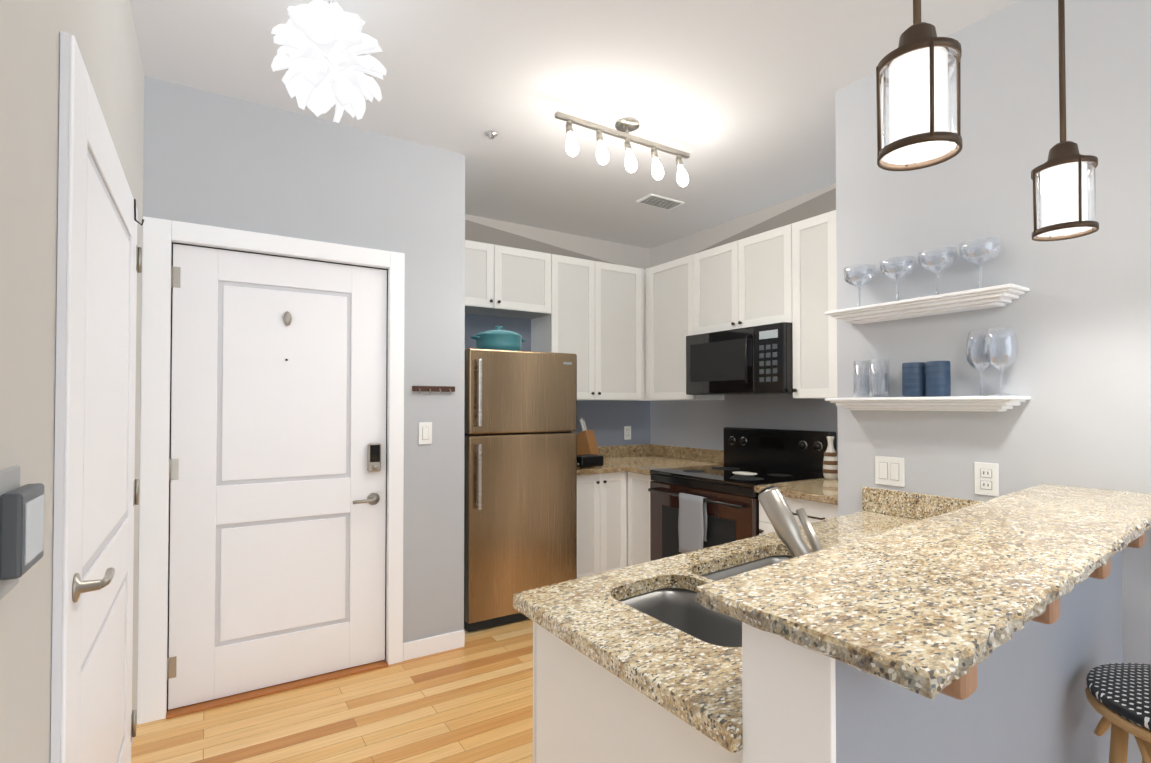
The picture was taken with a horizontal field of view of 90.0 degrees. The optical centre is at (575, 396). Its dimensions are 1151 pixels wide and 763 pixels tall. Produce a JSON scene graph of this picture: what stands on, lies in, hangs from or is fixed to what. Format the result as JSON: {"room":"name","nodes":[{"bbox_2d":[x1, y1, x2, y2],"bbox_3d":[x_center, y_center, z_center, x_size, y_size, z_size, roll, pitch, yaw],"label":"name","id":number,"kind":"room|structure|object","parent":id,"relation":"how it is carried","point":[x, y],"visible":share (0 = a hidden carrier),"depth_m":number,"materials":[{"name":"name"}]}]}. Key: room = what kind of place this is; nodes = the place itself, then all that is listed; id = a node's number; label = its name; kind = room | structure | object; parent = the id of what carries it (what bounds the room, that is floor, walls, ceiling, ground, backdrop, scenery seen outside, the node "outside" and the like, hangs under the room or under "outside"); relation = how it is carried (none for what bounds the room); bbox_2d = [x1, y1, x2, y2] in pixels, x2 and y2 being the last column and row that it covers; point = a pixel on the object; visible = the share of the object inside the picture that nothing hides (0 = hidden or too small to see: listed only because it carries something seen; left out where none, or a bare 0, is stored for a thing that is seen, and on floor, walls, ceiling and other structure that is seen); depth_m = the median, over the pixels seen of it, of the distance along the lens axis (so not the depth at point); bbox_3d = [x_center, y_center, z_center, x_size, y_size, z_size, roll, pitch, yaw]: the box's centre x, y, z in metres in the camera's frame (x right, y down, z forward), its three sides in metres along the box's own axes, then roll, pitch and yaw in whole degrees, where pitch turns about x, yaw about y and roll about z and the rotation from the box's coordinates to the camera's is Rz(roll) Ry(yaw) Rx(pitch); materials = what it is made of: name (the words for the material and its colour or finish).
{"room":"kitchen","nodes":[
{"label":"kitchen","id":0,"kind":"room"},
{"bbox_2d":[0,0,143,762],"bbox_3d":[-0.495,-0.032,0.217,0.120,2.730,5.400,1,-1,-33],"label":"wall","id":1,"kind":"structure","parent":0,"point":[103,32],"depth_m":0.96,"materials":[{"name":"paint"}]},
{"bbox_2d":[0,465,44,599],"bbox_3d":[-0.783,0.189,0.807,0.030,0.175,0.170,1,-1,-33],"label":"thermostat","id":2,"kind":"object","parent":1,"relation":"attached to","point":[21,530],"visible":1,"depth_m":0.79,"materials":[{"name":"grey plastic"}]},
{"bbox_2d":[50,31,143,762],"bbox_3d":[-1.251,0.334,1.580,0.074,2.022,1.180,1,-1,-33],"label":"closet door","id":3,"kind":"structure","parent":1,"relation":"in","point":[96,482],"depth_m":1.30,"materials":[{"name":"white wood"}]},
{"bbox_2d":[143,76,464,642],"bbox_3d":[-1.257,0.007,2.863,1.441,2.730,0.120,1,-1,-33],"label":"wall","id":4,"kind":"structure","parent":0,"point":[215,159],"depth_m":2.98,"materials":[{"name":"paint"}]},
{"bbox_2d":[137,216,404,724],"bbox_3d":[-1.391,0.308,2.754,1.100,2.125,0.149,1,-1,-33],"label":"door frame","id":5,"kind":"structure","parent":4,"relation":"attached to","point":[160,237],"depth_m":2.47,"materials":[{"name":"white wood"}]},
{"bbox_2d":[167,244,386,709],"bbox_3d":[-1.367,0.345,2.729,0.923,2.018,0.105,1,-1,-33],"label":"entry door","id":6,"kind":"structure","parent":4,"relation":"in","point":[277,469],"depth_m":2.71,"materials":[{"name":"white wood"}]},
{"bbox_2d":[419,422,431,443],"bbox_3d":[-0.801,0.195,3.072,0.072,0.116,0.010,1,-1,-33],"label":"light switch","id":7,"kind":"object","parent":4,"relation":"attached to","point":[425,432],"visible":1,"depth_m":3.07,"materials":[{"name":"white plastic"}]},
{"bbox_2d":[412,386,454,393],"bbox_3d":[-0.756,-0.035,3.089,0.234,0.042,0.036,1,-1,-33],"label":"key rack","id":8,"kind":"object","parent":4,"relation":"attached to","point":[440,389],"visible":0.96,"depth_m":3.09,"materials":[{"name":"brown wood"}]},
{"bbox_2d":[403,630,464,660],"bbox_3d":[-0.755,1.330,3.082,0.338,0.092,0.013,1,-1,-33],"label":"baseboard","id":9,"kind":"structure","parent":4,"relation":"attached to","point":[432,645],"depth_m":3.07,"materials":[{"name":"white wood"}]},
{"bbox_2d":[131,619,532,762],"bbox_3d":[0.805,1.383,1.583,3.805,0.060,6.340,1,-1,-33],"label":"floor","id":10,"kind":"structure","parent":0,"point":[471,701],"depth_m":2.44,"materials":[{"name":"brown wood"}]},
{"bbox_2d":[464,348,576,631],"bbox_3d":[-0.503,0.548,3.848,0.750,1.653,0.835,1,-1,-33],"label":"refrigerator","id":11,"kind":"object","parent":10,"relation":"on","point":[520,475],"visible":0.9,"depth_m":3.50,"materials":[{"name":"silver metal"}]},
{"bbox_2d":[470,326,525,350],"bbox_3d":[-0.500,-0.370,3.754,0.369,0.178,0.306,1,-1,-33],"label":"pot","id":12,"kind":"object","parent":11,"relation":"on","point":[497,337],"visible":0.83,"depth_m":3.63,"materials":[{"name":"teal ceramic"}]},
{"bbox_2d":[577,472,627,578],"bbox_3d":[0.325,0.973,4.513,1.228,0.848,0.649,1,-1,-33],"label":"base cabinet","id":13,"kind":"object","parent":10,"relation":"on","point":[602,522],"visible":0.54,"depth_m":4.07,"materials":[{"name":"white wood"}]},
{"bbox_2d":[533,621,742,762],"bbox_3d":[0.736,0.930,1.619,1.774,0.848,0.676,1,-1,-38],"label":"base cabinet","id":14,"kind":"object","parent":10,"relation":"on","point":[586,709],"visible":0.04,"depth_m":1.14,"materials":[{"name":"white wood"}]},
{"bbox_2d":[513,486,983,752],"bbox_3d":[0.722,0.540,1.614,1.819,0.342,0.677,1,-1,-38],"label":"countertop","id":15,"kind":"structure","parent":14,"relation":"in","point":[656,632],"depth_m":1.32,"materials":[{"name":"stone"}]},
{"bbox_2d":[758,486,822,557],"bbox_3d":[0.477,0.325,1.196,0.102,0.270,0.184,1,-1,-33],"label":"faucet","id":16,"kind":"object","parent":15,"relation":"on","point":[777,510],"visible":0.35,"depth_m":1.21,"materials":[{"name":"silver metal"}]},
{"bbox_2d":[628,472,837,565],"bbox_3d":[1.160,0.960,3.628,0.772,0.848,1.831,1,-1,-33],"label":"base cabinet","id":17,"kind":"object","parent":10,"relation":"on","point":[638,520],"visible":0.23,"depth_m":4.04,"materials":[{"name":"white wood"}]},
{"bbox_2d":[577,444,690,474],"bbox_3d":[0.321,0.479,4.508,1.248,0.135,0.666,1,-1,-33],"label":"countertop","id":18,"kind":"structure","parent":17,"relation":"on","point":[614,456],"depth_m":4.80,"materials":[{"name":"stone"}]},
{"bbox_2d":[577,417,598,454],"bbox_3d":[0.071,0.335,4.562,0.233,0.349,0.100,-1,-1,42],"label":"knife block","id":19,"kind":"object","parent":18,"relation":"on","point":[586,442],"visible":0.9,"depth_m":4.51,"materials":[{"name":"brown wood"}]},
{"bbox_2d":[577,454,603,467],"bbox_3d":[0.075,0.462,4.132,0.212,0.084,0.160,1,-1,-33],"label":"toaster","id":20,"kind":"object","parent":18,"relation":"on","point":[588,460],"visible":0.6,"depth_m":4.07,"materials":[{"name":"black plastic"}]},
{"bbox_2d":[625,448,723,474],"bbox_3d":[0.757,0.475,4.243,0.798,0.135,0.249,1,-1,-33],"label":"countertop","id":21,"kind":"structure","parent":17,"relation":"on","point":[644,459],"depth_m":4.56,"materials":[{"name":"stone"}]},
{"bbox_2d":[678,493,706,552],"bbox_3d":[0.713,0.782,3.508,0.039,0.365,0.218,1,-1,-33],"label":"dish towel","id":22,"kind":"object","parent":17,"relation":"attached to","point":[692,525],"visible":0.96,"depth_m":3.49,"materials":[{"name":"grey fabric"}]},
{"bbox_2d":[754,477,837,504],"bbox_3d":[1.482,0.459,3.124,0.778,0.135,0.625,1,-1,-33],"label":"countertop","id":23,"kind":"structure","parent":17,"relation":"on","point":[822,490],"depth_m":3.03,"materials":[{"name":"stone"}]},
{"bbox_2d":[823,436,837,479],"bbox_3d":[1.528,0.366,3.447,0.088,0.255,0.088,1,-1,-33],"label":"vase","id":24,"kind":"object","parent":23,"relation":"on","point":[830,466],"visible":0.96,"depth_m":3.42,"materials":[{"name":"beige ceramic"}]},
{"bbox_2d":[648,427,836,560],"bbox_3d":[1.048,0.803,3.745,0.834,1.165,0.892,1,-1,-33],"label":"range","id":25,"kind":"object","parent":10,"relation":"on","point":[770,456],"visible":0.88,"depth_m":3.72,"materials":[{"name":"black metal"}]},
{"bbox_2d":[732,471,756,475],"bbox_3d":[1.062,0.486,3.617,0.120,0.014,0.180,1,-1,-33],"label":"spoon rest","id":26,"kind":"object","parent":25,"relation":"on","point":[739,473],"visible":1,"depth_m":3.62,"materials":[{"name":"beige ceramic"}]},
{"bbox_2d":[835,551,1122,762],"bbox_3d":[0.953,0.828,1.272,1.738,1.041,0.132,1,-1,-38],"label":"wall","id":27,"kind":"structure","parent":10,"relation":"on","point":[1026,701],"depth_m":1.11,"materials":[{"name":"paint"}]},
{"bbox_2d":[742,622,835,762],"bbox_3d":[0.271,0.820,0.735,0.012,1.041,0.137,1,-1,-33],"label":"trim","id":28,"kind":"structure","parent":27,"relation":"attached to","point":[788,701],"depth_m":0.73,"materials":[{"name":"white wood"}]},
{"bbox_2d":[695,484,1150,699],"bbox_3d":[0.952,0.318,1.241,1.801,0.074,0.335,1,-1,-38],"label":"countertop","id":29,"kind":"structure","parent":27,"relation":"on","point":[934,606],"depth_m":0.85,"materials":[{"name":"stone"}]},
{"bbox_2d":[1085,663,1150,762],"bbox_3d":[1.346,0.994,1.210,0.406,0.709,0.406,1,-1,-33],"label":"bar stool","id":30,"kind":"object","parent":10,"relation":"on","point":[1118,695],"visible":1,"depth_m":1.25,"materials":[{"name":"brown wicker"}]},
{"bbox_2d":[465,214,650,445],"bbox_3d":[-0.208,0.034,4.645,2.244,2.730,0.121,1,-1,-33],"label":"wall","id":31,"kind":"structure","parent":0,"point":[606,421],"depth_m":4.75,"materials":[{"name":"paint"}]},
{"bbox_2d":[465,240,552,319],"bbox_3d":[-0.648,-0.832,4.116,0.916,0.444,0.318,1,-1,-33],"label":"upper cabinet","id":32,"kind":"object","parent":31,"relation":"attached to","point":[501,281],"depth_m":4.06,"materials":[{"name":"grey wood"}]},
{"bbox_2d":[531,254,604,399],"bbox_3d":[-0.074,-0.511,4.477,0.443,1.074,0.318,1,-1,-33],"label":"upper cabinet","id":33,"kind":"object","parent":31,"relation":"attached to","point":[590,314],"depth_m":4.38,"materials":[{"name":"grey wood"}]},
{"bbox_2d":[605,263,644,400],"bbox_3d":[0.242,-0.508,4.679,0.535,1.074,0.318,1,-1,-33],"label":"upper cabinet","id":34,"kind":"object","parent":31,"relation":"attached to","point":[624,285],"depth_m":4.60,"materials":[{"name":"grey wood"}]},
{"bbox_2d":[624,426,630,439],"bbox_3d":[0.452,0.314,4.985,0.072,0.116,0.008,1,-1,-33],"label":"electrical outlet","id":35,"kind":"object","parent":31,"relation":"attached to","point":[627,432],"visible":1,"depth_m":4.98,"materials":[{"name":"white plastic"}]},
{"bbox_2d":[645,373,665,400],"bbox_3d":[0.579,-0.505,4.894,0.414,1.074,0.318,1,-1,-33],"label":"upper cabinet","id":36,"kind":"object","parent":31,"relation":"attached to","point":[645,373],"depth_m":4.72,"materials":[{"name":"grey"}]},
{"bbox_2d":[130,0,1018,248],"bbox_3d":[0.805,-1.407,1.625,3.805,0.060,6.340,1,-1,-33],"label":"ceiling","id":37,"kind":"structure","parent":0,"point":[735,99],"depth_m":2.50,"materials":[{"name":"paint"}]},
{"bbox_2d":[271,0,386,122],"bbox_3d":[-0.803,-1.145,1.890,0.349,0.453,0.350,1,-1,-33],"label":"lamp","id":38,"kind":"object","parent":37,"relation":"hanging from","point":[324,43],"visible":1,"depth_m":1.83,"materials":[{"name":"white plastic"}]},
{"bbox_2d":[486,131,497,138],"bbox_3d":[-0.432,-1.343,2.967,0.060,0.024,0.060,1,-1,-33],"label":"sprinkler","id":39,"kind":"object","parent":37,"relation":"attached to","point":[491,134],"visible":1,"depth_m":2.95,"materials":[{"name":"silver metal"}]},
{"bbox_2d":[554,111,689,186],"bbox_3d":[0.256,-1.228,2.842,0.820,0.260,0.122,1,-1,-33],"label":"track light","id":40,"kind":"object","parent":37,"relation":"hanging from","point":[627,125],"visible":1,"depth_m":2.81,"materials":[{"name":"silver metal"}]},
{"bbox_2d":[636,194,684,209],"bbox_3d":[0.583,-1.334,3.949,0.300,0.013,0.160,1,-1,-33],"label":"ceiling vent","id":41,"kind":"object","parent":37,"relation":"in","point":[659,201],"visible":0.98,"depth_m":3.93,"materials":[{"name":"white plastic"}]},
{"bbox_2d":[876,0,962,170],"bbox_3d":[0.617,-0.908,1.043,0.132,0.952,0.132,1,-1,-33],"label":"pendant light","id":42,"kind":"object","parent":37,"relation":"hanging from","point":[918,64],"visible":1,"depth_m":1.01,"materials":[{"name":"white glass"}]},
{"bbox_2d":[1031,0,1098,241],"bbox_3d":[1.251,-0.897,1.481,0.132,0.962,0.132,1,-1,-33],"label":"pendant light","id":43,"kind":"object","parent":37,"relation":"hanging from","point":[1065,170],"visible":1,"depth_m":1.45,"materials":[{"name":"white glass"}]},
{"bbox_2d":[650,183,837,458],"bbox_3d":[1.375,0.026,4.137,0.121,2.730,2.440,1,-1,-33],"label":"wall","id":44,"kind":"structure","parent":0,"point":[694,423],"depth_m":4.29,"materials":[{"name":"paint"}]},
{"bbox_2d":[645,210,836,399],"bbox_3d":[1.151,-0.517,4.062,0.344,1.075,1.700,1,-1,-33],"label":"upper cabinet","id":45,"kind":"object","parent":44,"relation":"attached to","point":[786,273],"visible":0.69,"depth_m":3.77,"materials":[{"name":"grey wood"}]},
{"bbox_2d":[686,322,792,394],"bbox_3d":[1.177,-0.231,3.925,0.438,0.428,0.845,1,-1,-33],"label":"over-the-range microwave","id":46,"kind":"object","parent":45,"relation":"attached to","point":[755,360],"visible":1,"depth_m":3.75,"materials":[{"name":"black plastic"}]},
{"bbox_2d":[835,0,1150,762],"bbox_3d":[2.229,-0.021,0.994,0.120,2.730,3.780,1,-1,-33],"label":"wall","id":47,"kind":"structure","parent":0,"point":[1077,316],"depth_m":1.98,"materials":[{"name":"paint"}]},
{"bbox_2d":[875,456,904,486],"bbox_3d":[1.282,0.305,2.352,0.010,0.116,0.118,1,-1,-33],"label":"light switch","id":48,"kind":"object","parent":47,"relation":"attached to","point":[889,470],"visible":1,"depth_m":2.35,"materials":[{"name":"white plastic"}]},
{"bbox_2d":[824,284,1029,323],"bbox_3d":[1.303,-0.340,2.205,0.142,0.052,0.680,1,-1,-33],"label":"shelf","id":49,"kind":"object","parent":47,"relation":"attached to","point":[984,298],"visible":1,"depth_m":2.12,"materials":[{"name":"white wood"}]},
{"bbox_2d":[843,264,875,306],"bbox_3d":[1.183,-0.451,2.400,0.126,0.172,0.126,1,-1,-33],"label":"coupe glass","id":50,"kind":"object","parent":49,"relation":"on","point":[850,280],"visible":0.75,"depth_m":2.38,"materials":[{"name":"clear glass"}]},
{"bbox_2d":[879,256,915,300],"bbox_3d":[1.268,-0.453,2.266,0.126,0.172,0.126,1,-1,-33],"label":"coupe glass","id":51,"kind":"object","parent":49,"relation":"on","point":[899,274],"visible":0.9,"depth_m":2.25,"materials":[{"name":"clear glass"}]},
{"bbox_2d":[918,247,956,294],"bbox_3d":[1.347,-0.455,2.142,0.126,0.172,0.126,1,-1,-33],"label":"coupe glass","id":52,"kind":"object","parent":49,"relation":"on","point":[931,263],"visible":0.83,"depth_m":2.12,"materials":[{"name":"clear glass"}]},
{"bbox_2d":[959,237,1001,287],"bbox_3d":[1.423,-0.456,2.023,0.126,0.172,0.126,1,-1,-33],"label":"coupe glass","id":53,"kind":"object","parent":49,"relation":"on","point":[993,253],"visible":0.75,"depth_m":2.01,"materials":[{"name":"clear glass"}]},
{"bbox_2d":[825,396,1030,410],"bbox_3d":[1.303,0.028,2.199,0.142,0.052,0.680,1,-1,-33],"label":"shelf","id":54,"kind":"object","parent":47,"relation":"attached to","point":[980,403],"visible":1,"depth_m":2.11,"materials":[{"name":"white wood"}]},
{"bbox_2d":[853,361,872,396],"bbox_3d":[1.197,-0.072,2.394,0.076,0.150,0.076,1,-1,-33],"label":"glass","id":55,"kind":"object","parent":54,"relation":"on","point":[856,373],"visible":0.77,"depth_m":2.38,"materials":[{"name":"clear glass"}]},
{"bbox_2d":[868,359,889,396],"bbox_3d":[1.217,-0.073,2.307,0.076,0.150,0.076,1,-1,-33],"label":"glass","id":56,"kind":"object","parent":54,"relation":"on","point":[881,371],"visible":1,"depth_m":2.29,"materials":[{"name":"clear glass"}]},
{"bbox_2d":[902,362,925,396],"bbox_3d":[1.300,-0.065,2.211,0.080,0.131,0.080,1,-1,-33],"label":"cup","id":57,"kind":"object","parent":54,"relation":"on","point":[913,379],"visible":0.92,"depth_m":2.18,"materials":[{"name":"blue ceramic"}]},
{"bbox_2d":[925,361,950,396],"bbox_3d":[1.347,-0.066,2.137,0.080,0.131,0.080,1,-1,-33],"label":"cup","id":58,"kind":"object","parent":54,"relation":"on","point":[938,378],"visible":0.98,"depth_m":2.11,"materials":[{"name":"blue ceramic"}]},
{"bbox_2d":[965,330,997,395],"bbox_3d":[1.438,-0.116,2.039,0.096,0.228,0.096,1,-1,-33],"label":"wine glass","id":59,"kind":"object","parent":54,"relation":"on","point":[978,367],"visible":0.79,"depth_m":2.03,"materials":[{"name":"clear glass"}]},
{"bbox_2d":[984,327,1018,395],"bbox_3d":[1.438,-0.118,1.944,0.096,0.228,0.096,1,-1,-33],"label":"wine glass","id":60,"kind":"object","parent":54,"relation":"on","point":[989,335],"visible":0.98,"depth_m":1.93,"materials":[{"name":"clear glass"}]},
{"bbox_2d":[974,462,998,496],"bbox_3d":[1.470,0.295,2.059,0.008,0.116,0.076,1,-1,-33],"label":"outlet","id":61,"kind":"object","parent":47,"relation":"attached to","point":[986,475],"visible":1,"depth_m":2.06,"materials":[{"name":"white plastic"}]}
]}

